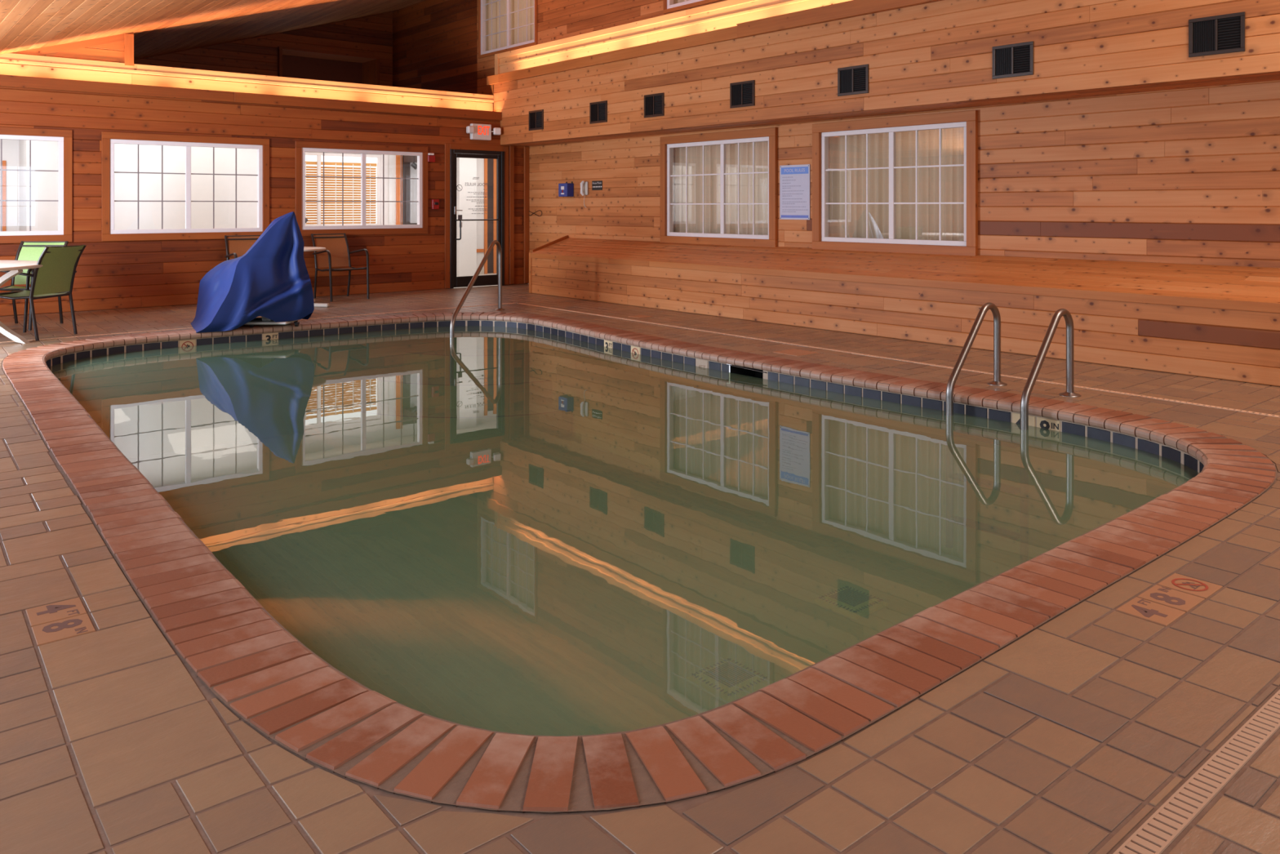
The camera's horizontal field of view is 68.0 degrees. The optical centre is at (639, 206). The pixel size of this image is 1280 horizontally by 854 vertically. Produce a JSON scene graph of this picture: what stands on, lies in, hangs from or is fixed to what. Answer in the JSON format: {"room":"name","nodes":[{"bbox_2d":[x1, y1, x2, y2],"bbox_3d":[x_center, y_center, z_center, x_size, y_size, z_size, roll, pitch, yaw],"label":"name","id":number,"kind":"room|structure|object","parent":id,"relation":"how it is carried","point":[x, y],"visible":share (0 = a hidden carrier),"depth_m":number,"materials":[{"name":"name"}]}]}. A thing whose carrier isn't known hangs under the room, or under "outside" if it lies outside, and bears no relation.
{"room":"indoor swimming pool","nodes":[
{"label":"indoor swimming pool","id":0,"kind":"room"},
{"bbox_2d":[11,31,133,66],"bbox_3d":[-6.878,-1.885,11.260,1.560,0.570,0.110,0,0,-40],"label":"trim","id":1,"kind":"structure","parent":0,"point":[119,47],"depth_m":11.50,"materials":[{"name":"brown wood"}]},
{"bbox_2d":[18,139,257,231],"bbox_3d":[-6.871,-0.020,13.637,3.370,2.500,0.680,0,0,-40],"label":"wall","id":2,"kind":"structure","parent":0,"point":[44,154],"depth_m":13.30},
{"bbox_2d":[0,0,424,60],"bbox_3d":[-1.974,-2.483,8.236,9.280,2.849,20.350,0,0,-40],"label":"ceiling","id":3,"kind":"structure","parent":0,"point":[159,27],"depth_m":11.47,"materials":[{"name":"brown wood"}]},
{"bbox_2d":[0,139,484,268],"bbox_3d":[-7.102,-0.020,13.966,13.700,2.500,0.120,0,0,-40],"label":"wall","id":4,"kind":"structure","parent":0,"point":[10,147],"depth_m":12.81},
{"bbox_2d":[2,160,5,231],"bbox_3d":[-8.500,0.305,12.692,0.040,1.850,0.030,0,0,-40],"label":"trim","id":5,"kind":"structure","parent":4,"relation":"attached to","point":[3,162],"depth_m":12.68,"materials":[{"name":"wood"}]},
{"bbox_2d":[305,151,387,226],"bbox_3d":[-5.000,-0.365,15.716,1.710,1.490,0.135,0,0,-40],"label":"window","id":6,"kind":"structure","parent":4,"relation":"in","point":[317,157],"depth_m":15.88,"materials":[{"name":"white plastic"}]},
{"bbox_2d":[305,160,377,224],"bbox_3d":[-5.037,-0.230,15.721,1.420,1.020,0.050,0,0,-40],"label":"blind","id":7,"kind":"object","parent":6,"relation":"attached to","point":[355,195],"visible":0.59,"depth_m":15.78,"materials":[{"name":"white plastic"}]},
{"bbox_2d":[395,155,417,224],"bbox_3d":[-4.026,0.050,16.453,0.430,2.360,0.030,0,0,-40],"label":"door","id":8,"kind":"structure","parent":4,"relation":"in","point":[409,186],"depth_m":16.43,"materials":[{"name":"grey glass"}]},
{"bbox_2d":[404,155,417,162],"bbox_3d":[-3.786,-0.830,16.230,0.310,0.120,0.480,0,0,-40],"label":"transom panel","id":9,"kind":"object","parent":4,"relation":"attached to","point":[407,158],"visible":0.34,"depth_m":16.16,"materials":[{"name":"grey"}]},
{"bbox_2d":[476,248,484,252],"bbox_3d":[-2.961,0.800,17.354,0.240,0.060,0.020,0,0,-40],"label":"trim","id":10,"kind":"structure","parent":4,"relation":"attached to","point":[477,250],"depth_m":17.37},
{"bbox_2d":[479,268,493,274],"bbox_3d":[-3.954,1.180,16.525,4.612,0.100,0.012,0,0,-40],"label":"baseboard","id":11,"kind":"structure","parent":4,"relation":"attached to","point":[482,272],"depth_m":17.42,"materials":[{"name":"tile"}]},
{"bbox_2d":[484,158,496,273],"bbox_3d":[-2.751,0.050,17.524,0.280,2.360,0.030,0,0,-40],"label":"door","id":12,"kind":"structure","parent":4,"relation":"in","point":[490,164],"depth_m":17.51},
{"bbox_2d":[133,11,392,86],"bbox_3d":[-8.260,-2.650,16.532,8.212,2.520,0.740,0,0,-40],"label":"wall","id":13,"kind":"structure","parent":0,"point":[358,50],"depth_m":18.20,"materials":[{"name":"red wood"}]},
{"bbox_2d":[0,86,527,315],"bbox_3d":[-5.322,-0.100,12.252,9.220,2.660,0.006,0,0,-40],"label":"wall","id":14,"kind":"structure","parent":0,"point":[109,274],"depth_m":12.09,"materials":[{"name":"red wood"}]},
{"bbox_2d":[0,126,72,243],"bbox_3d":[-7.443,-0.245,10.517,1.990,1.310,0.120,0,0,-40],"label":"window","id":15,"kind":"structure","parent":14,"relation":"in","point":[64,137],"depth_m":11.01,"materials":[{"name":"white plastic"}]},
{"bbox_2d":[0,138,58,231],"bbox_3d":[-7.436,-0.245,10.509,1.720,1.040,0.009,0,0,-40],"label":"window pane","id":16,"kind":"object","parent":15,"relation":"attached to","point":[43,140],"depth_m":10.88,"materials":[{"name":"clear glass"}]},
{"bbox_2d":[101,131,269,241],"bbox_3d":[-5.696,-0.245,11.986,1.965,1.310,0.120,0,0,-40],"label":"window","id":17,"kind":"structure","parent":14,"relation":"in","point":[108,139],"depth_m":11.90,"materials":[{"name":"white plastic"}]},
{"bbox_2d":[114,144,257,229],"bbox_3d":[-5.689,-0.245,11.978,1.695,1.040,0.009,0,0,-40],"label":"grille","id":18,"kind":"object","parent":17,"relation":"attached to","point":[188,173],"depth_m":11.96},
{"bbox_2d":[0,74,502,119],"bbox_3d":[-5.499,-1.420,12.057,8.698,0.130,0.032,0,0,-40],"label":"trim","id":19,"kind":"structure","parent":14,"relation":"attached to","point":[13,81],"depth_m":12.22,"materials":[{"name":"red wood"}]},
{"bbox_2d":[295,141,427,235],"bbox_3d":[-3.927,-0.247,13.472,1.965,1.285,0.120,0,0,-40],"label":"window","id":20,"kind":"structure","parent":14,"relation":"in","point":[301,147],"depth_m":13.42,"materials":[{"name":"white plastic"}]},
{"bbox_2d":[305,151,418,226],"bbox_3d":[-3.921,-0.247,13.464,1.695,1.015,0.009,0,0,-40],"label":"grille","id":21,"kind":"object","parent":20,"relation":"attached to","point":[362,177],"depth_m":13.45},
{"bbox_2d":[427,152,435,162],"bbox_3d":[-3.095,-0.732,14.083,0.115,0.133,0.053,0,0,-40],"label":"fire alarm strobe","id":22,"kind":"object","parent":14,"relation":"attached to","point":[431,157],"visible":1,"depth_m":14.07,"materials":[{"name":"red plastic"}]},
{"bbox_2d":[431,199,439,208],"bbox_3d":[-3.044,-0.040,14.127,0.110,0.150,0.051,0,0,-40],"label":"station","id":23,"kind":"object","parent":14,"relation":"attached to","point":[435,202],"visible":1,"depth_m":14.11,"materials":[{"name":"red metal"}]},
{"bbox_2d":[444,142,508,288],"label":"door","id":24,"kind":"structure","parent":14,"relation":"in","point":[452,151],"depth_m":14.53,"materials":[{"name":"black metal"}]},
{"bbox_2d":[466,123,501,140],"bbox_3d":[-2.405,-1.153,14.614,0.586,0.243,0.127,0,0,-40],"label":"exit sign","id":25,"kind":"object","parent":14,"relation":"attached to","point":[477,131],"visible":1,"depth_m":14.58,"materials":[{"name":"white plastic"}]},
{"bbox_2d":[466,125,474,133],"bbox_3d":[-2.585,-1.175,14.451,0.100,0.110,0.090,0,0,-40],"label":"lamp","id":26,"kind":"object","parent":25,"relation":"attached to","point":[469,129],"depth_m":14.42,"materials":[{"name":"white plastic"}]},
{"bbox_2d":[491,127,501,134],"bbox_3d":[-2.239,-1.175,14.742,0.168,0.110,0.109,0,0,-40],"label":"lamp","id":27,"kind":"object","parent":25,"relation":"attached to","point":[496,131],"depth_m":14.72,"materials":[{"name":"white plastic"}]},
{"bbox_2d":[509,145,514,284],"bbox_3d":[-2.027,0.127,14.999,0.080,2.183,0.022,0,0,-40],"label":"trim","id":28,"kind":"structure","parent":14,"relation":"attached to","point":[511,148],"depth_m":14.98,"materials":[{"name":"red wood"}]},
{"bbox_2d":[524,146,528,283],"bbox_3d":[-1.814,0.127,15.172,0.088,2.183,0.032,0,0,-40],"label":"trim","id":29,"kind":"structure","parent":14,"relation":"attached to","point":[526,148],"depth_m":15.15,"materials":[{"name":"red wood"}]},
{"bbox_2d":[45,320,1204,473],"bbox_3d":[-1.109,1.815,6.589,4.829,1.070,8.235,0,0,-40],"label":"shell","id":30,"kind":"object","parent":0,"point":[1142,444],"visible":0.16,"depth_m":7.83,"materials":[{"name":"tile"}]},
{"bbox_2d":[178,338,195,346],"bbox_3d":[-4.388,1.365,9.205,0.149,0.151,0.007,0,0,-41],"label":"tile","id":31,"kind":"structure","parent":30,"relation":"attached to","point":[187,342],"depth_m":9.20,"materials":[{"name":"beige tile"}]},
{"bbox_2d":[262,332,277,339],"bbox_3d":[-3.773,1.365,9.692,0.149,0.151,0.007,0,0,-37],"label":"tile","id":32,"kind":"structure","parent":30,"relation":"attached to","point":[268,335],"depth_m":9.69,"materials":[{"name":"beige tile"}]},
{"bbox_2d":[449,240,505,337],"bbox_3d":[-1.832,1.121,10.630,0.124,1.460,1.580,0,0,13],"label":"handrail","id":33,"kind":"object","parent":30,"relation":"on","point":[496,242],"visible":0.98,"depth_m":10.82,"materials":[{"name":"silver metal"}]},
{"bbox_2d":[604,339,612,347],"bbox_3d":[-0.307,1.365,9.147,0.007,0.151,0.149,0,0,-34],"label":"tile","id":34,"kind":"structure","parent":30,"relation":"attached to","point":[608,344],"depth_m":9.14,"materials":[{"name":"beige tile"}]},
{"bbox_2d":[48,325,1199,736],"bbox_3d":[-1.110,1.352,6.589,4.824,0.001,8.231,0,0,-40],"label":"pool water","id":35,"kind":"object","parent":30,"relation":"in","point":[509,530],"visible":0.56,"depth_m":4.29,"materials":[{"name":"green liquid"}]},
{"bbox_2d":[631,345,640,354],"bbox_3d":[-0.041,1.365,8.761,0.007,0.151,0.149,0,0,-35],"label":"tile","id":36,"kind":"structure","parent":30,"relation":"attached to","point":[634,349],"depth_m":8.76,"materials":[{"name":"beige tile"}]},
{"bbox_2d":[1,311,1277,813],"bbox_3d":[-1.091,1.254,6.561,5.458,0.065,8.953,0,0,-40],"label":"pool coping","id":37,"kind":"object","parent":30,"relation":"on","point":[247,659],"visible":0.98,"depth_m":2.66,"materials":[{"name":"brick"}]},
{"bbox_2d":[244,315,299,327],"bbox_3d":[-3.858,0.855,9.835,0.700,0.750,0.410,0,0,0],"label":"lift","id":38,"kind":"object","parent":37,"relation":"on","point":[257,321],"visible":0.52,"depth_m":9.65,"materials":[{"name":"white plastic"}]},
{"bbox_2d":[190,211,314,333],"bbox_3d":[-4.027,0.639,9.865,1.117,1.177,0.946,0,0,-29],"label":"cover","id":39,"kind":"object","parent":38,"relation":"on","point":[271,280],"visible":1,"depth_m":9.65,"materials":[{"name":"blue fabric"}]},
{"bbox_2d":[696,358,708,368],"bbox_3d":[0.523,1.365,8.012,0.007,0.151,0.149,0,0,-38],"label":"tile","id":40,"kind":"structure","parent":30,"relation":"attached to","point":[700,362],"depth_m":8.01,"materials":[{"name":"tile"}]},
{"bbox_2d":[729,364,766,378],"bbox_3d":[0.976,1.367,7.694,0.312,0.157,0.402,0,0,-40],"label":"skimmer","id":41,"kind":"object","parent":30,"relation":"attached to","point":[748,371],"visible":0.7,"depth_m":7.85,"materials":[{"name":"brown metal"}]},
{"bbox_2d":[1012,412,1035,426],"bbox_3d":[2.382,1.365,5.898,0.007,0.151,0.149,0,0,-41],"label":"tile","id":42,"kind":"structure","parent":30,"relation":"attached to","point":[1015,416],"depth_m":5.92,"materials":[{"name":"beige tile"}]},
{"bbox_2d":[1036,416,1060,431],"bbox_3d":[2.484,1.365,5.778,0.007,0.151,0.149,0,0,-39],"label":"tile","id":43,"kind":"structure","parent":30,"relation":"attached to","point":[1044,423],"depth_m":5.77,"materials":[{"name":"beige tile"}]},
{"bbox_2d":[0,273,1279,853],"bbox_3d":[-1.336,1.245,7.107,13.700,0.031,17.800,0,0,-40],"label":"floor","id":44,"kind":"structure","parent":0,"point":[1068,736],"depth_m":2.25,"materials":[{"name":"tile"}]},
{"bbox_2d":[0,260,43,343],"bbox_3d":[-6.400,0.878,8.546,1.820,0.702,1.820,0,0,-40],"label":"round table","id":45,"kind":"object","parent":44,"relation":"on","point":[16,267],"visible":0.84,"depth_m":8.55,"materials":[{"name":"white plastic"}]},
{"bbox_2d":[0,240,68,330],"bbox_3d":[-6.348,0.798,9.805,0.568,0.869,0.715,0,0,-2],"label":"sling chair","id":46,"kind":"object","parent":44,"relation":"on","point":[27,251],"visible":0.46,"depth_m":10.04,"materials":[{"name":"green fabric"}]},
{"bbox_2d":[0,244,86,341],"bbox_3d":[-5.735,0.798,9.002,0.715,0.869,0.568,0,0,9],"label":"sling chair","id":47,"kind":"object","parent":44,"relation":"on","point":[55,278],"visible":0.94,"depth_m":8.96,"materials":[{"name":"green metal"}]},
{"bbox_2d":[25,596,95,645],"bbox_3d":[-1.729,1.232,2.829,0.152,0.008,0.298,0,0,-40],"label":"depth marker","id":48,"kind":"object","parent":44,"relation":"on","point":[71,627],"depth_m":2.81,"materials":[{"name":"tile"}]},
{"bbox_2d":[224,235,260,260],"bbox_3d":[-4.915,0.798,12.021,0.568,0.869,0.715,0,0,-37],"label":"sling chair","id":49,"kind":"object","parent":44,"relation":"on","point":[237,246],"visible":0.24,"depth_m":12.18,"materials":[{"name":"brown fabric"}]},
{"bbox_2d":[0,302,515,342],"bbox_3d":[-4.421,1.231,9.774,7.370,0.007,0.040,0,0,-40],"label":"drain","id":50,"kind":"object","parent":44,"relation":"on","point":[507,303],"visible":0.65,"depth_m":9.65,"materials":[{"name":"brown tile"}]},
{"bbox_2d":[303,246,329,306],"bbox_3d":[-4.327,0.868,11.752,0.844,0.722,0.844,0,0,-40],"label":"round table","id":51,"kind":"object","parent":44,"relation":"on","point":[305,248],"visible":0.25,"depth_m":11.64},
{"bbox_2d":[311,232,369,301],"bbox_3d":[-4.051,0.798,12.773,0.568,0.869,0.715,0,0,-42],"label":"sling chair","id":52,"kind":"object","parent":44,"relation":"on","point":[336,253],"visible":0.98,"depth_m":12.92,"materials":[{"name":"brown fabric"}]},
{"bbox_2d":[627,315,653,317],"bbox_3d":[0.007,1.232,10.653,0.200,0.009,0.200,0,0,-40],"label":"lid","id":53,"kind":"object","parent":44,"relation":"on","point":[634,316],"visible":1,"depth_m":10.64,"materials":[{"name":"plastic"}]},
{"bbox_2d":[773,348,817,355],"bbox_3d":[1.313,1.232,8.027,0.270,0.009,0.270,0,0,-40],"label":"lid","id":54,"kind":"object","parent":44,"relation":"on","point":[795,352],"visible":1,"depth_m":8.02,"materials":[{"name":"plastic"}]},
{"bbox_2d":[516,302,1279,417],"bbox_3d":[1.425,1.231,8.448,0.040,0.007,9.502,0,0,-39],"label":"drain","id":55,"kind":"object","parent":44,"relation":"on","point":[929,364],"visible":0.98,"depth_m":7.25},
{"bbox_2d":[528,235,1279,386],"bbox_3d":[3.158,0.828,8.620,0.919,0.800,14.313,0,0,-40],"label":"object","id":56,"kind":"object","parent":44,"relation":"on","point":[1210,321],"visible":1,"depth_m":8.48,"materials":[{"name":"brown wood"}]},
{"bbox_2d":[946,302,1080,429],"bbox_3d":[2.409,1.433,6.199,0.746,1.555,0.642,0,0,-40],"label":"pool ladder","id":57,"kind":"object","parent":44,"relation":"attached to","point":[1034,372],"visible":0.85,"depth_m":6.18,"materials":[{"name":"silver metal"}]},
{"bbox_2d":[1115,573,1222,626],"bbox_3d":[1.672,1.232,2.989,0.448,0.008,0.145,0,0,-40],"label":"depth marker","id":58,"kind":"object","parent":44,"relation":"on","point":[1141,608],"depth_m":2.97,"materials":[{"name":"tile"}]},
{"bbox_2d":[1112,689,1279,853],"bbox_3d":[2.030,1.231,2.717,6.204,0.007,0.056,0,0,-40],"label":"drain","id":59,"kind":"object","parent":44,"relation":"on","point":[1155,835],"visible":1,"depth_m":2.02,"materials":[{"name":"beige plastic"}]},
{"bbox_2d":[392,0,1279,267],"bbox_3d":[1.685,-1.400,11.345,0.340,5.260,20.400,0,0,-40],"label":"wall","id":60,"kind":"structure","parent":0,"point":[1184,175],"depth_m":8.63,"materials":[{"name":"brown wood"}]},
{"bbox_2d":[478,0,537,58],"bbox_3d":[-2.166,-3.200,15.717,0.130,1.280,1.790,0,0,-40],"label":"window","id":61,"kind":"structure","parent":60,"relation":"in","point":[482,53],"depth_m":15.76,"materials":[{"name":"white plastic"}]},
{"bbox_2d":[487,0,533,50],"bbox_3d":[-2.086,-3.205,15.784,0.062,1.230,1.730,0,0,-40],"label":"curtain","id":62,"kind":"object","parent":61,"relation":"hanging from","point":[522,3],"visible":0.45,"depth_m":15.85,"materials":[{"name":"beige fabric"}]},
{"bbox_2d":[558,181,573,196],"bbox_3d":[-1.115,-0.269,14.308,0.130,0.227,0.220,0,0,-40],"label":"box","id":63,"kind":"object","parent":60,"relation":"attached to","point":[565,189],"visible":1,"depth_m":14.24,"materials":[{"name":"blue plastic"}]},
{"bbox_2d":[580,180,588,207],"bbox_3d":[-0.833,-0.187,13.990,0.107,0.398,0.110,0,0,-40],"label":"wall phone","id":64,"kind":"object","parent":60,"relation":"attached to","point":[584,184],"visible":1,"depth_m":13.97,"materials":[{"name":"white plastic"}]},
{"bbox_2d":[591,180,602,190],"bbox_3d":[-0.624,-0.312,13.819,0.007,0.135,0.240,0,0,-40],"label":"notice","id":65,"kind":"object","parent":60,"relation":"attached to","point":[597,184],"visible":1,"depth_m":13.81,"materials":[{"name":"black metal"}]},
{"bbox_2d":[494,0,851,74],"bbox_3d":[2.882,-1.920,9.392,0.340,1.100,15.870,0,0,-40],"label":"cove light","id":66,"kind":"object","parent":60,"relation":"attached to","point":[727,13],"depth_m":12.39,"materials":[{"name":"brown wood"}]},
{"bbox_2d":[663,0,721,13],"bbox_3d":[0.987,-3.210,11.966,0.130,1.260,1.950,0,0,-40],"label":"window","id":67,"kind":"structure","parent":60,"relation":"in","point":[668,6],"depth_m":12.40,"materials":[{"name":"white plastic"}]},
{"bbox_2d":[673,0,688,4],"bbox_3d":[1.067,-3.215,12.034,0.063,1.210,1.890,0,0,-40],"label":"curtain","id":68,"kind":"object","parent":67,"relation":"hanging from","point":[675,2],"visible":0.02,"depth_m":12.70,"materials":[{"name":"beige fabric"}]},
{"bbox_2d":[660,127,777,247],"bbox_3d":[0.981,-0.225,11.961,0.145,1.420,2.050,0,0,-40],"label":"window","id":69,"kind":"structure","parent":60,"relation":"in","point":[770,135],"depth_m":11.87,"materials":[{"name":"white plastic"}]},
{"bbox_2d":[670,142,768,234],"bbox_3d":[0.971,-0.225,11.953,0.010,1.120,1.750,0,0,-40],"label":"grille","id":70,"kind":"object","parent":69,"relation":"attached to","point":[722,173],"depth_m":11.97,"materials":[{"name":"white plastic"}]},
{"bbox_2d":[675,141,768,235],"bbox_3d":[1.081,-0.230,12.046,0.059,1.270,1.890,0,0,-40],"label":"curtain","id":71,"kind":"object","parent":69,"relation":"hanging from","point":[712,153],"visible":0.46,"depth_m":12.13,"materials":[{"name":"beige fabric"}]},
{"bbox_2d":[779,164,809,219],"bbox_3d":[1.784,-0.170,10.951,0.010,0.630,0.450,0,0,-40],"label":"board","id":72,"kind":"object","parent":60,"relation":"attached to","point":[794,180],"visible":1,"depth_m":10.95,"materials":[{"name":"white metal"}]},
{"bbox_2d":[812,110,977,256],"bbox_3d":[2.644,-0.225,9.983,0.145,1.420,2.020,0,0,-40],"label":"window","id":73,"kind":"structure","parent":60,"relation":"in","point":[968,120],"depth_m":9.94,"materials":[{"name":"white plastic"}]},
{"bbox_2d":[825,128,964,239],"bbox_3d":[2.634,-0.225,9.974,0.010,1.120,1.720,0,0,-40],"label":"grille","id":74,"kind":"object","parent":73,"relation":"attached to","point":[891,132],"depth_m":9.98,"materials":[{"name":"white plastic"}]},
{"bbox_2d":[829,127,964,240],"bbox_3d":[2.746,-0.230,10.068,0.063,1.270,1.860,0,0,-40],"label":"curtain","id":75,"kind":"object","parent":73,"relation":"hanging from","point":[952,139],"visible":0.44,"depth_m":10.06,"materials":[{"name":"beige fabric"}]},
{"bbox_2d":[493,0,1279,146],"bbox_3d":[2.894,-1.470,9.239,0.520,1.000,15.620,0,0,-40],"label":"wall","id":76,"kind":"structure","parent":0,"point":[935,55],"depth_m":9.21,"materials":[{"name":"brown wood"}]},
{"bbox_2d":[0,53,493,111],"bbox_3d":[-5.487,-1.520,12.433,9.200,0.500,0.105,0,0,-40],"label":"cove light","id":77,"kind":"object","parent":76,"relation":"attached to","point":[11,64],"depth_m":12.45,"materials":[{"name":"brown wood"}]},
{"bbox_2d":[490,84,493,111],"bbox_3d":[-2.266,-1.655,15.144,0.220,0.570,0.100,0,0,-40],"label":"trim","id":78,"kind":"structure","parent":76,"relation":"attached to","point":[491,86],"depth_m":15.06,"materials":[{"name":"brown wood"}]},
{"bbox_2d":[528,109,543,130],"bbox_3d":[-1.545,-1.290,14.104,0.014,0.290,0.380,0,0,-40],"label":"air vent","id":79,"kind":"object","parent":76,"relation":"in","point":[535,117],"visible":1,"depth_m":14.09,"materials":[{"name":"brown metal"}]},
{"bbox_2d":[589,100,607,124],"bbox_3d":[-0.567,-1.290,12.940,0.014,0.290,0.380,0,0,-40],"label":"air vent","id":80,"kind":"object","parent":76,"relation":"in","point":[597,110],"visible":1,"depth_m":12.93,"materials":[{"name":"brown metal"}]},
{"bbox_2d":[644,92,664,117],"bbox_3d":[0.177,-1.290,12.056,0.014,0.290,0.380,0,0,-40],"label":"air vent","id":81,"kind":"object","parent":76,"relation":"in","point":[654,104],"visible":1,"depth_m":12.05,"materials":[{"name":"brown metal"}]},
{"bbox_2d":[729,80,755,108],"bbox_3d":[1.171,-1.290,10.873,0.014,0.290,0.380,0,0,-40],"label":"air vent","id":82,"kind":"object","parent":76,"relation":"in","point":[742,94],"visible":1,"depth_m":10.86,"materials":[{"name":"brown metal"}]},
{"bbox_2d":[837,63,868,96],"bbox_3d":[2.171,-1.290,9.683,0.014,0.290,0.380,0,0,-40],"label":"air vent","id":83,"kind":"object","parent":76,"relation":"in","point":[854,80],"visible":1,"depth_m":9.68,"materials":[{"name":"brown metal"}]},
{"bbox_2d":[991,40,1033,79],"bbox_3d":[3.281,-1.290,8.363,0.014,0.290,0.380,0,0,-40],"label":"air vent","id":84,"kind":"object","parent":76,"relation":"in","point":[1014,60],"visible":1,"depth_m":8.36,"materials":[{"name":"brown metal"}]},
{"bbox_2d":[1188,11,1244,57],"bbox_3d":[4.324,-1.290,7.122,0.014,0.290,0.380,0,0,-40],"label":"air vent","id":85,"kind":"object","parent":76,"relation":"in","point":[1212,35],"visible":1,"depth_m":7.12,"materials":[{"name":"brown metal"}]},
{"bbox_3d":[-6.365,-1.298,13.089,13.700,0.065,2.370,0,0,-40],"label":"ceiling","id":86,"kind":"structure","parent":0,"visible":0},
{"bbox_2d":[410,155,417,169],"bbox_3d":[-3.767,-0.943,15.873,0.132,0.645,0.078,0,0,0],"label":"ceiling spotlight","id":87,"kind":"object","parent":86,"relation":"hanging from","point":[413,165],"visible":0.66,"depth_m":15.84,"materials":[{"name":"black metal"}]},
{"bbox_3d":[4.591,-1.360,0.459,9.220,5.180,0.006,0,0,-40],"label":"wall","id":88,"kind":"structure","parent":0,"visible":0},
{"bbox_2d":[486,0,942,84],"bbox_3d":[2.627,-2.015,9.100,0.063,0.160,15.750,0,0,-40],"label":"trim","id":89,"kind":"structure","parent":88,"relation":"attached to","point":[853,8],"depth_m":10.92,"materials":[{"name":"brown wood"}]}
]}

